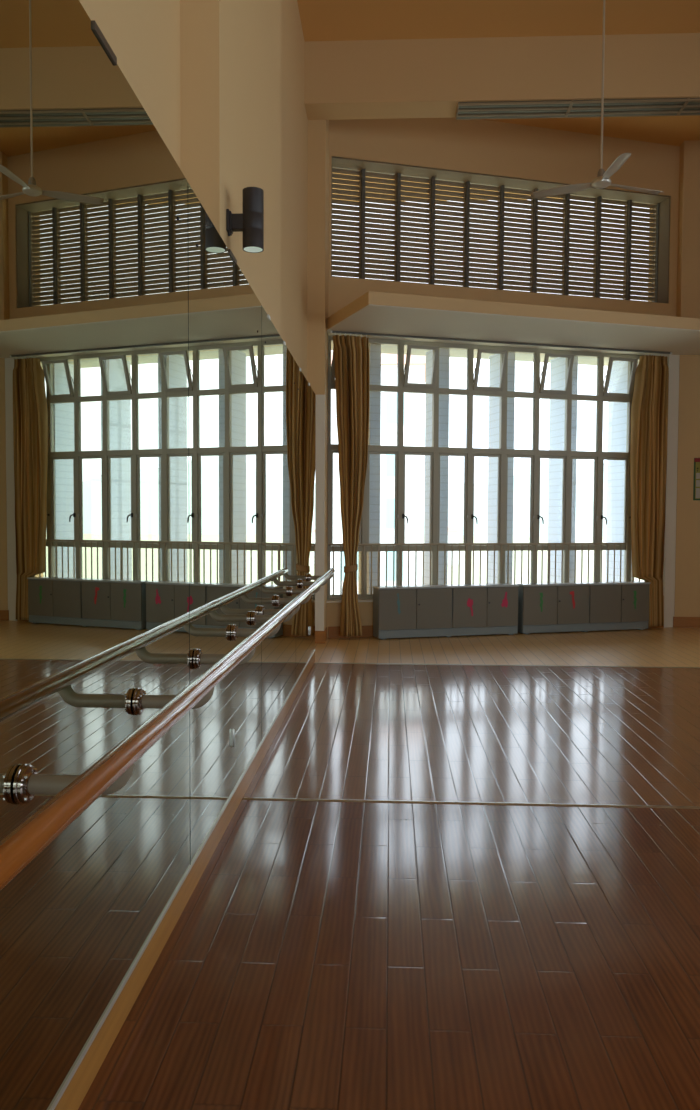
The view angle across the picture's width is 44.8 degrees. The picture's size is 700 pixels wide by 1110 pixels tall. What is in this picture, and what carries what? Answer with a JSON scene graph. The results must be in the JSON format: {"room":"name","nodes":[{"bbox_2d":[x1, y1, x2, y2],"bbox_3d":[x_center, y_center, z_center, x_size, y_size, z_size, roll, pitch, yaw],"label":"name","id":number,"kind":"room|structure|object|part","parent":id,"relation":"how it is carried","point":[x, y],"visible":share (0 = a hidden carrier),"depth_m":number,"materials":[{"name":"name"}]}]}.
{"room":"dance studio","nodes":[
{"label":"dance studio","id":0,"kind":"room"},
{"bbox_2d":[79,0,307,379],"bbox_3d":[-0.864,-2.109,3.860,0.485,6.880,18.200,0,2,3],"label":"wall","id":1,"kind":"structure","parent":0,"point":[220,82],"depth_m":4.43,"materials":[{"name":"beige paint"}]},
{"bbox_2d":[0,0,189,1109],"bbox_3d":[-0.671,-0.064,2.373,0.012,2.668,1.868,0,2,3],"label":"wall mirror","id":2,"kind":"object","parent":1,"relation":"attached to","point":[94,451],"visible":1,"depth_m":2.16,"materials":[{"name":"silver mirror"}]},
{"bbox_2d":[0,568,334,890],"bbox_3d":[-0.474,0.373,3.918,0.252,0.136,8.645,0,2,3],"label":"ballet barre","id":3,"kind":"object","parent":1,"relation":"attached to","point":[74,794],"visible":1,"depth_m":1.79,"materials":[{"name":"brown wood"}]},
{"bbox_2d":[49,650,314,1109],"bbox_3d":[-0.698,1.291,2.026,0.016,0.010,13.870,0,2,3],"label":"trim","id":4,"kind":"structure","parent":1,"relation":"attached to","point":[111,1005],"depth_m":2.73,"materials":[{"name":"brown wood"}]},
{"bbox_2d":[54,652,314,1109],"bbox_3d":[-0.804,1.354,2.029,0.220,0.116,13.860,0,2,3],"label":"baseboard","id":5,"kind":"structure","parent":1,"relation":"attached to","point":[79,1085],"depth_m":2.85,"materials":[{"name":"brown wood"}]},
{"bbox_2d":[188,183,261,864],"bbox_3d":[-0.582,-0.143,4.244,0.012,2.668,1.862,0,2,3],"label":"wall mirror","id":6,"kind":"object","parent":1,"relation":"attached to","point":[225,313],"visible":1,"depth_m":3.95,"materials":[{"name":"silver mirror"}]},
{"bbox_2d":[226,187,263,252],"bbox_3d":[-0.517,-1.659,4.213,0.178,0.287,0.104,0,2,3],"label":"wall lamp","id":7,"kind":"object","parent":1,"relation":"attached to","point":[250,222],"visible":1,"depth_m":4.17,"materials":[{"name":"black metal"}]},
{"bbox_3d":[-0.596,-1.644,4.217,0.022,0.118,0.084,0,2,3],"label":"mount plate","id":8,"kind":"part","parent":7,"relation":"part of","materials":[{"name":"grey paint"}]},
{"bbox_3d":[-0.554,-1.648,4.215,0.065,0.076,0.044,0,2,3],"label":"arm","id":9,"kind":"part","parent":7,"relation":"part of","materials":[{"name":"grey paint"}]},
{"bbox_2d":[262,306,295,739],"bbox_3d":[-0.493,-0.222,6.126,0.012,2.668,1.890,0,2,3],"label":"wall mirror","id":10,"kind":"object","parent":1,"relation":"attached to","point":[278,364],"visible":1,"depth_m":5.90,"materials":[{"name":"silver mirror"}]},
{"bbox_2d":[296,363,315,680],"bbox_3d":[-0.406,-0.300,7.982,0.012,2.668,1.810,0,2,3],"label":"wall mirror","id":11,"kind":"object","parent":1,"relation":"attached to","point":[305,396],"visible":1,"depth_m":7.79,"materials":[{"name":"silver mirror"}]},
{"bbox_2d":[307,120,328,629],"bbox_3d":[-0.381,-2.309,10.637,0.210,6.710,1.010,0,2,3],"label":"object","id":12,"kind":"structure","parent":1,"relation":"attached to","point":[318,130],"depth_m":10.10,"materials":[{"name":"beige paint"}]},
{"bbox_2d":[315,395,324,630],"bbox_3d":[-0.408,-0.499,10.203,0.201,2.830,0.012,0,2,3],"label":"trim","id":13,"kind":"structure","parent":1,"relation":"attached to","point":[320,399],"depth_m":10.19,"materials":[{"name":"white paint"}]},
{"bbox_2d":[315,627,326,642],"bbox_3d":[-0.355,0.983,10.421,0.125,0.150,0.355,0,2,3],"label":"baseboard","id":14,"kind":"structure","parent":1,"relation":"attached to","point":[320,636],"depth_m":10.25,"materials":[{"name":"brown wood"}]},
{"bbox_2d":[304,33,699,119],"bbox_3d":[3.790,-5.432,9.602,8.600,0.685,0.400,0,2,3],"label":"beam","id":15,"kind":"structure","parent":1,"relation":"attached to","point":[398,78],"depth_m":9.51,"materials":[{"name":"beige paint"}]},
{"bbox_2d":[456,100,571,119],"bbox_3d":[1.861,-5.087,9.718,1.270,0.030,0.360,0,2,3],"label":"fitting","id":16,"kind":"object","parent":15,"relation":"attached to","point":[552,108],"visible":1,"depth_m":9.70,"materials":[{"name":"grey metal"}]},
{"bbox_3d":[1.861,-5.097,9.717,1.270,0.010,0.350,0,2,3],"label":"plate","id":17,"kind":"part","parent":16,"relation":"part of","materials":[{"name":"grey metal"}]},
{"bbox_2d":[566,98,687,117],"bbox_3d":[3.135,-5.079,9.658,1.270,0.030,0.360,0,2,3],"label":"fitting","id":18,"kind":"object","parent":15,"relation":"attached to","point":[661,106],"visible":1,"depth_m":9.64,"materials":[{"name":"grey metal"}]},
{"bbox_3d":[3.135,-5.089,9.657,1.270,0.010,0.350,0,2,3],"label":"plate","id":19,"kind":"part","parent":18,"relation":"part of","materials":[{"name":"grey metal"}]},
{"bbox_2d":[678,98,699,115],"bbox_3d":[4.409,-5.071,9.598,1.270,0.030,0.360,0,2,3],"label":"fitting","id":20,"kind":"object","parent":15,"relation":"attached to","point":[692,107],"visible":1,"depth_m":9.64,"materials":[{"name":"grey metal"}]},
{"bbox_2d":[78,627,699,1109],"bbox_3d":[3.437,1.443,4.107,9.100,0.200,18.800,0,2,3],"label":"floor","id":21,"kind":"structure","parent":0,"point":[325,955],"depth_m":3.30,"materials":[{"name":"laminate"}]},
{"bbox_2d":[373,583,518,639],"bbox_3d":[1.243,0.717,10.909,1.922,0.655,0.251,0,3,-16],"label":"base cabinet","id":22,"kind":"object","parent":21,"relation":"on","point":[402,611],"visible":1,"depth_m":10.78,"materials":[{"name":"grey wood"}]},
{"bbox_3d":[0.594,0.680,10.608,0.491,0.505,0.018,0,3,-16],"label":"door","id":23,"kind":"part","parent":22,"relation":"part of","materials":[{"name":"grey wood"}]},
{"bbox_3d":[1.064,0.676,10.744,0.476,0.505,0.018,0,3,-16],"label":"door","id":24,"kind":"part","parent":22,"relation":"part of","materials":[{"name":"grey wood"}]},
{"bbox_3d":[1.534,0.673,10.881,0.470,0.505,0.018,0,3,-16],"label":"door","id":25,"kind":"part","parent":22,"relation":"part of","materials":[{"name":"grey"}]},
{"bbox_3d":[1.976,0.669,11.009,0.439,0.505,0.018,0,3,-16],"label":"door","id":26,"kind":"part","parent":22,"relation":"part of","materials":[{"name":"grey wood"}]},
{"bbox_2d":[243,797,699,808],"bbox_3d":[3.613,1.331,4.357,8.375,0.008,0.030,0,2,3],"label":"trim","id":27,"kind":"structure","parent":21,"relation":"on","point":[244,798],"depth_m":4.49,"materials":[{"name":"silver metal"}]},
{"bbox_2d":[315,662,699,667],"bbox_3d":[3.816,1.150,8.651,8.375,0.008,0.030,0,2,3],"label":"trim","id":28,"kind":"structure","parent":21,"relation":"on","point":[315,662],"depth_m":8.74,"materials":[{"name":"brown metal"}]},
{"bbox_2d":[517,581,649,633],"bbox_3d":[3.148,0.703,11.440,1.917,0.655,0.211,0,3,-16],"label":"base cabinet","id":29,"kind":"object","parent":21,"relation":"on","point":[578,606],"visible":0.96,"depth_m":11.33,"materials":[{"name":"grey wood"}]},
{"bbox_3d":[2.497,0.665,11.159,0.493,0.505,0.018,0,3,-16],"label":"door","id":30,"kind":"part","parent":29,"relation":"part of","materials":[{"name":"grey wood"}]},
{"bbox_3d":[2.966,0.661,11.295,0.471,0.505,0.018,0,3,-16],"label":"door","id":31,"kind":"part","parent":29,"relation":"part of","materials":[{"name":"grey wood"}]},
{"bbox_3d":[3.435,0.658,11.431,0.475,0.505,0.018,0,3,-16],"label":"door","id":32,"kind":"part","parent":29,"relation":"part of","materials":[{"name":"grey wood"}]},
{"bbox_3d":[3.877,0.654,11.559,0.432,0.505,0.018,0,3,-16],"label":"door","id":33,"kind":"part","parent":29,"relation":"part of","materials":[{"name":"grey"}]},
{"bbox_2d":[297,0,699,201],"bbox_3d":[3.483,-5.558,4.110,9.100,0.370,19.400,0,2,3],"label":"ceiling","id":34,"kind":"structure","parent":0,"point":[321,20],"depth_m":9.20,"materials":[{"name":"paint"}]},
{"bbox_2d":[530,0,662,198],"bbox_3d":[2.416,-4.618,7.942,1.301,2.182,0.993,0,2,3],"label":"ceiling fan","id":35,"kind":"object","parent":34,"relation":"hanging from","point":[603,180],"visible":1,"depth_m":8.15,"materials":[{"name":"silver metal"}]},
{"bbox_3d":[2.072,-3.576,8.337,0.600,0.039,0.131,1,3,26],"label":"blade","id":36,"kind":"part","parent":35,"relation":"part of","materials":[{"name":"silver metal"}]},
{"bbox_3d":[2.415,-3.661,8.168,0.076,0.085,0.076,0,2,3],"label":"rod","id":37,"kind":"part","parent":35,"relation":"part of","materials":[{"name":"beige metal"}]},
{"bbox_3d":[2.415,-3.580,8.172,0.190,0.087,0.190,0,2,3],"label":"motor","id":38,"kind":"part","parent":35,"relation":"part of","materials":[{"name":"silver metal"}]},
{"bbox_3d":[2.420,-4.665,8.126,0.022,2.065,0.022,0,2,3],"label":"rod","id":39,"kind":"part","parent":35,"relation":"part of","materials":[{"name":"silver metal"}]},
{"bbox_3d":[2.423,-3.552,7.793,0.131,0.039,0.600,0,2,-1],"label":"blade","id":40,"kind":"part","parent":35,"relation":"part of","materials":[{"name":"silver metal"}]},
{"bbox_3d":[2.777,-3.571,8.285,0.600,0.039,0.131,0,3,-17],"label":"blade","id":41,"kind":"part","parent":35,"relation":"part of","materials":[{"name":"silver metal"}]},
{"bbox_2d":[326,117,679,637],"bbox_3d":[2.028,-2.419,11.482,5.510,6.880,0.650,0,3,-15],"label":"wall","id":42,"kind":"structure","parent":0,"point":[480,146],"depth_m":11.17,"materials":[{"name":"beige paint"}]},
{"bbox_2d":[358,344,380,593],"bbox_3d":[0.246,2.100,11.600,0.150,9.825,0.520,0,3,-15],"label":"facade fin","id":43,"kind":"object","parent":42,"relation":"attached to","point":[374,434],"visible":0.14,"depth_m":11.21,"materials":[{"name":"concrete"}]},
{"bbox_2d":[424,348,449,584],"bbox_3d":[1.176,2.093,11.849,0.150,9.825,0.520,0,3,-15],"label":"facade fin","id":44,"kind":"object","parent":42,"relation":"attached to","point":[444,353],"visible":0.07,"depth_m":11.50,"materials":[{"name":"concrete"}]},
{"bbox_2d":[327,336,642,599],"bbox_3d":[2.062,-1.108,11.283,4.875,3.328,0.240,0,3,-15],"label":"window","id":45,"kind":"structure","parent":42,"relation":"in","point":[402,387],"depth_m":11.28,"materials":[{"name":"beige metal"}]},
{"bbox_3d":[-0.017,-2.410,10.644,0.417,0.525,0.042,0,20,-15],"label":"sash","id":46,"kind":"part","parent":45,"relation":"part of","materials":[{"name":"beige"}]},
{"bbox_3d":[-0.052,-0.719,10.819,0.409,1.207,0.035,0,3,-15],"label":"sash","id":47,"kind":"part","parent":45,"relation":"part of","materials":[{"name":"beige"}]},
{"bbox_3d":[2.054,0.522,11.342,4.790,0.015,0.020,0,3,-15],"label":"rail","id":48,"kind":"part","parent":45,"relation":"part of","materials":[{"name":"grey metal"}]},
{"bbox_3d":[0.370,0.219,10.878,0.028,0.695,0.028,0,3,-15],"label":"post","id":49,"kind":"part","parent":45,"relation":"part of","materials":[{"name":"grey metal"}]},
{"bbox_3d":[0.413,-0.722,10.944,0.409,1.207,0.035,0,3,-15],"label":"sash","id":50,"kind":"part","parent":45,"relation":"part of","materials":[{"name":"beige"}]},
{"bbox_3d":[0.877,-0.726,11.068,0.409,1.207,0.035,0,3,-15],"label":"sash","id":51,"kind":"part","parent":45,"relation":"part of","materials":[{"name":"beige"}]},
{"bbox_3d":[0.913,-2.416,10.893,0.417,0.525,0.042,0,20,-15],"label":"sash","id":52,"kind":"part","parent":45,"relation":"part of","materials":[{"name":"beige"}]},
{"bbox_3d":[1.342,-0.729,11.193,0.409,1.207,0.035,0,3,-15],"label":"sash","id":53,"kind":"part","parent":45,"relation":"part of","materials":[{"name":"beige"}]},
{"bbox_3d":[1.529,0.211,11.188,0.028,0.695,0.028,0,3,-15],"label":"post","id":54,"kind":"part","parent":45,"relation":"part of","materials":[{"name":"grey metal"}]},
{"bbox_3d":[1.644,-0.473,11.222,0.069,0.131,0.067,0,3,-15],"label":"handle","id":55,"kind":"part","parent":45,"relation":"part of","materials":[{"name":"black plastic"}]},
{"bbox_3d":[2.057,-0.147,11.314,4.790,0.025,0.032,0,3,-15],"label":"rail","id":56,"kind":"part","parent":45,"relation":"part of","materials":[{"name":"grey metal"}]},
{"bbox_3d":[2.056,0.198,11.329,4.790,0.715,0.034,0,3,-15],"label":"window railing","id":57,"kind":"part","parent":45,"relation":"part of","materials":[{"name":"grey metal"}]},
{"bbox_3d":[1.806,-0.732,11.317,0.409,1.207,0.035,0,3,-15],"label":"sash","id":58,"kind":"part","parent":45,"relation":"part of","materials":[{"name":"beige"}]},
{"bbox_3d":[1.842,-2.423,11.141,0.417,0.525,0.042,0,20,-15],"label":"sash","id":59,"kind":"part","parent":45,"relation":"part of","materials":[{"name":"beige"}]},
{"bbox_3d":[2.271,-0.735,11.442,0.409,1.207,0.035,0,3,-15],"label":"sash","id":60,"kind":"part","parent":45,"relation":"part of","materials":[{"name":"beige"}]},
{"bbox_3d":[2.688,0.203,11.498,0.028,0.695,0.028,0,3,-15],"label":"post","id":61,"kind":"part","parent":45,"relation":"part of","materials":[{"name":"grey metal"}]},
{"bbox_3d":[2.736,-0.738,11.566,0.409,1.207,0.035,0,3,-15],"label":"sash","id":62,"kind":"part","parent":45,"relation":"part of","materials":[{"name":"beige"}]},
{"bbox_3d":[2.771,-2.429,11.390,0.417,0.525,0.042,0,20,-15],"label":"sash","id":63,"kind":"part","parent":45,"relation":"part of","materials":[{"name":"beige"}]},
{"bbox_3d":[3.200,-0.742,11.691,0.409,1.207,0.035,0,3,-15],"label":"sash","id":64,"kind":"part","parent":45,"relation":"part of","materials":[{"name":"beige"}]},
{"bbox_3d":[3.665,-0.745,11.815,0.409,1.207,0.035,0,3,-15],"label":"sash","id":65,"kind":"part","parent":45,"relation":"part of","materials":[{"name":"beige"}]},
{"bbox_3d":[3.700,-2.436,11.639,0.417,0.525,0.042,0,20,-15],"label":"sash","id":66,"kind":"part","parent":45,"relation":"part of","materials":[{"name":"beige"}]},
{"bbox_3d":[3.847,0.195,11.809,0.028,0.695,0.028,0,3,-15],"label":"post","id":67,"kind":"part","parent":45,"relation":"part of","materials":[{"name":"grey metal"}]},
{"bbox_2d":[331,342,638,365],"bbox_3d":[1.936,-2.941,11.984,9.000,0.160,0.990,0,3,-15],"label":"canopy","id":68,"kind":"object","parent":42,"relation":"attached to","point":[388,349],"visible":0.02,"depth_m":12.21,"materials":[{"name":"grey"}]},
{"bbox_2d":[326,594,664,602],"bbox_3d":[2.019,0.567,11.345,4.883,0.025,0.200,0,3,-15],"label":"trim","id":69,"kind":"structure","parent":42,"relation":"attached to","point":[340,600],"depth_m":10.73,"materials":[{"name":"white paint"}]},
{"bbox_2d":[328,625,663,638],"bbox_3d":[2.062,0.957,11.292,4.833,0.150,0.019,0,3,-15],"label":"baseboard","id":70,"kind":"structure","parent":42,"relation":"attached to","point":[367,630],"depth_m":10.75,"materials":[{"name":"brown wood"}]},
{"bbox_2d":[331,156,670,302],"bbox_3d":[2.085,-4.286,11.432,4.900,1.555,0.358,0,3,-15],"label":"window","id":71,"kind":"structure","parent":42,"relation":"in","point":[658,205],"depth_m":11.49,"materials":[{"name":"grey metal"}]},
{"bbox_3d":[-0.058,-4.261,10.981,0.398,1.465,0.042,0,3,-15],"label":"louvre panel","id":72,"kind":"part","parent":71,"relation":"part of","materials":[{"name":"brown"}]},
{"bbox_3d":[0.391,-4.264,11.101,0.435,1.465,0.042,0,3,-15],"label":"louvre panel","id":73,"kind":"part","parent":71,"relation":"part of","materials":[{"name":"brown"}]},
{"bbox_3d":[0.856,-4.268,11.226,0.432,1.465,0.042,0,3,-15],"label":"louvre panel","id":74,"kind":"part","parent":71,"relation":"part of","materials":[{"name":"brown"}]},
{"bbox_3d":[1.324,-4.271,11.351,0.442,1.465,0.042,0,3,-15],"label":"louvre panel","id":75,"kind":"part","parent":71,"relation":"part of","materials":[{"name":"brown"}]},
{"bbox_3d":[1.803,-4.274,11.480,0.454,1.465,0.042,0,3,-15],"label":"louvre panel","id":76,"kind":"part","parent":71,"relation":"part of","materials":[{"name":"brown"}]},
{"bbox_3d":[2.286,-4.277,11.609,0.450,1.465,0.042,0,3,-15],"label":"louvre panel","id":77,"kind":"part","parent":71,"relation":"part of","materials":[{"name":"brown"}]},
{"bbox_3d":[2.762,-4.281,11.736,0.438,1.465,0.042,0,3,-15],"label":"louvre panel","id":78,"kind":"part","parent":71,"relation":"part of","materials":[{"name":"brown"}]},
{"bbox_3d":[3.232,-4.284,11.862,0.440,1.465,0.042,0,3,-15],"label":"louvre panel","id":79,"kind":"part","parent":71,"relation":"part of","materials":[{"name":"brown"}]},
{"bbox_3d":[3.701,-4.287,11.988,0.435,1.465,0.042,0,3,-15],"label":"louvre panel","id":80,"kind":"part","parent":71,"relation":"part of","materials":[{"name":"brown"}]},
{"bbox_3d":[4.163,-4.290,12.112,0.426,1.465,0.042,0,3,-15],"label":"louvre panel","id":81,"kind":"part","parent":71,"relation":"part of","materials":[{"name":"brown"}]},
{"bbox_2d":[487,352,514,583],"bbox_3d":[2.105,2.087,12.098,0.150,9.825,0.520,0,3,-15],"label":"facade fin","id":82,"kind":"object","parent":42,"relation":"attached to","point":[494,360],"visible":0.14,"depth_m":11.91,"materials":[{"name":"concrete"}]},
{"bbox_2d":[330,331,671,354],"bbox_3d":[2.070,-2.734,10.977,4.789,0.029,0.039,0,3,-15],"label":"track","id":83,"kind":"object","parent":42,"relation":"attached to","point":[341,332],"visible":1,"depth_m":10.92,"materials":[{"name":"grey metal"}]},
{"bbox_2d":[333,333,368,636],"bbox_3d":[0.010,-0.854,10.479,0.455,3.719,0.218,0,3,-15],"label":"curtain","id":84,"kind":"object","parent":83,"relation":"hanging from","point":[351,353],"visible":1,"depth_m":10.44,"materials":[{"name":"brown fabric"}]},
{"bbox_2d":[630,353,668,626],"bbox_3d":[4.107,-0.880,11.651,0.539,3.729,0.234,0,3,-15],"label":"curtain","id":85,"kind":"object","parent":83,"relation":"hanging from","point":[649,409],"visible":0.97,"depth_m":11.59,"materials":[{"name":"brown fabric"}]},
{"bbox_2d":[326,291,699,329],"bbox_3d":[3.921,-2.820,11.054,8.482,0.135,1.695,0,3,-16],"label":"trim","id":86,"kind":"structure","parent":42,"relation":"attached to","point":[374,298],"depth_m":9.63,"materials":[{"name":"beige paint"}]},
{"bbox_2d":[327,304,699,355],"bbox_3d":[3.914,-2.749,11.061,8.449,0.008,1.679,0,3,-16],"label":"ledge","id":87,"kind":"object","parent":42,"relation":"attached to","point":[379,319],"depth_m":10.32,"materials":[{"name":"white paint"}]},
{"bbox_2d":[548,356,577,582],"bbox_3d":[3.034,2.081,12.347,0.150,9.825,0.520,0,3,-15],"label":"facade fin","id":88,"kind":"object","parent":42,"relation":"attached to","point":[557,365],"visible":0.14,"depth_m":12.15,"materials":[{"name":"concrete"}]},
{"bbox_2d":[605,361,637,581],"bbox_3d":[3.963,2.074,12.595,0.150,9.825,0.520,0,3,-15],"label":"facade fin","id":89,"kind":"object","parent":42,"relation":"attached to","point":[617,411],"visible":0.07,"depth_m":12.44,"materials":[{"name":"concrete"}]},
{"bbox_2d":[663,355,679,626],"bbox_3d":[4.460,-0.887,11.960,0.165,3.800,0.215,0,3,-15],"label":"trim","id":90,"kind":"structure","parent":42,"relation":"attached to","point":[673,360],"depth_m":11.86,"materials":[{"name":"white paint"}]},
{"bbox_2d":[674,140,699,616],"bbox_3d":[6.504,-2.401,12.367,3.800,6.810,1.300,0,2,3],"label":"wall","id":91,"kind":"structure","parent":0,"point":[687,559],"depth_m":11.82,"materials":[{"name":"beige paint"}]},
{"bbox_2d":[673,617,699,627],"bbox_3d":[6.348,0.953,11.855,3.620,0.150,0.018,0,2,3],"label":"baseboard","id":92,"kind":"structure","parent":91,"relation":"attached to","point":[689,622],"depth_m":11.92,"materials":[{"name":"brown wood"}]},
{"bbox_2d":[693,458,699,499],"bbox_3d":[5.000,-1.056,11.835,0.420,0.590,0.016,0,2,3],"label":"poster","id":93,"kind":"object","parent":91,"relation":"attached to","point":[696,487],"visible":1,"depth_m":11.84,"materials":[{"name":"green paper"}]},
{"bbox_3d":[5.000,-1.036,11.831,0.380,0.510,0.002,0,2,3],"label":"panel","id":94,"kind":"part","parent":93,"relation":"part of","materials":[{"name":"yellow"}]},
{"label":"outside","id":95,"kind":"structure","parent":0,"visible":0},
{"bbox_2d":[423,535,643,584],"bbox_3d":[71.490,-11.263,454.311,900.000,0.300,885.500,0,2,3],"label":"ground","id":96,"kind":"structure","parent":95,"point":[477,539],"depth_m":142.69,"materials":[{"name":"beige"}]},
{"bbox_2d":[330,351,425,594],"bbox_3d":[-1.066,-3.272,53.520,11.600,17.000,9.800,0,2,3],"label":"apartment building","id":97,"kind":"structure","parent":96,"relation":"on","point":[413,431],"depth_m":48.80,"materials":[{"name":"white"}]},
{"bbox_2d":[424,478,463,492],"bbox_3d":[-93.336,-46.308,563.585,520.000,59.398,156.000,0,2,3],"label":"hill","id":98,"kind":"structure","parent":96,"relation":"on","point":[450,485],"depth_m":537.97,"materials":[{"name":"white"}]},
{"bbox_2d":[448,526,458,564],"bbox_3d":[16.516,-1.697,143.436,3.400,6.400,8.600,0,2,3],"label":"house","id":99,"kind":"structure","parent":96,"relation":"on","point":[453,535],"depth_m":139.38,"materials":[{"name":"white"}]},
{"bbox_2d":[423,458,606,535],"bbox_3d":[151.626,-32.091,452.399,420.000,42.601,126.000,0,2,3],"label":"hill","id":100,"kind":"structure","parent":96,"relation":"on","point":[584,467],"depth_m":410.77,"materials":[{"name":"white"}]}
]}

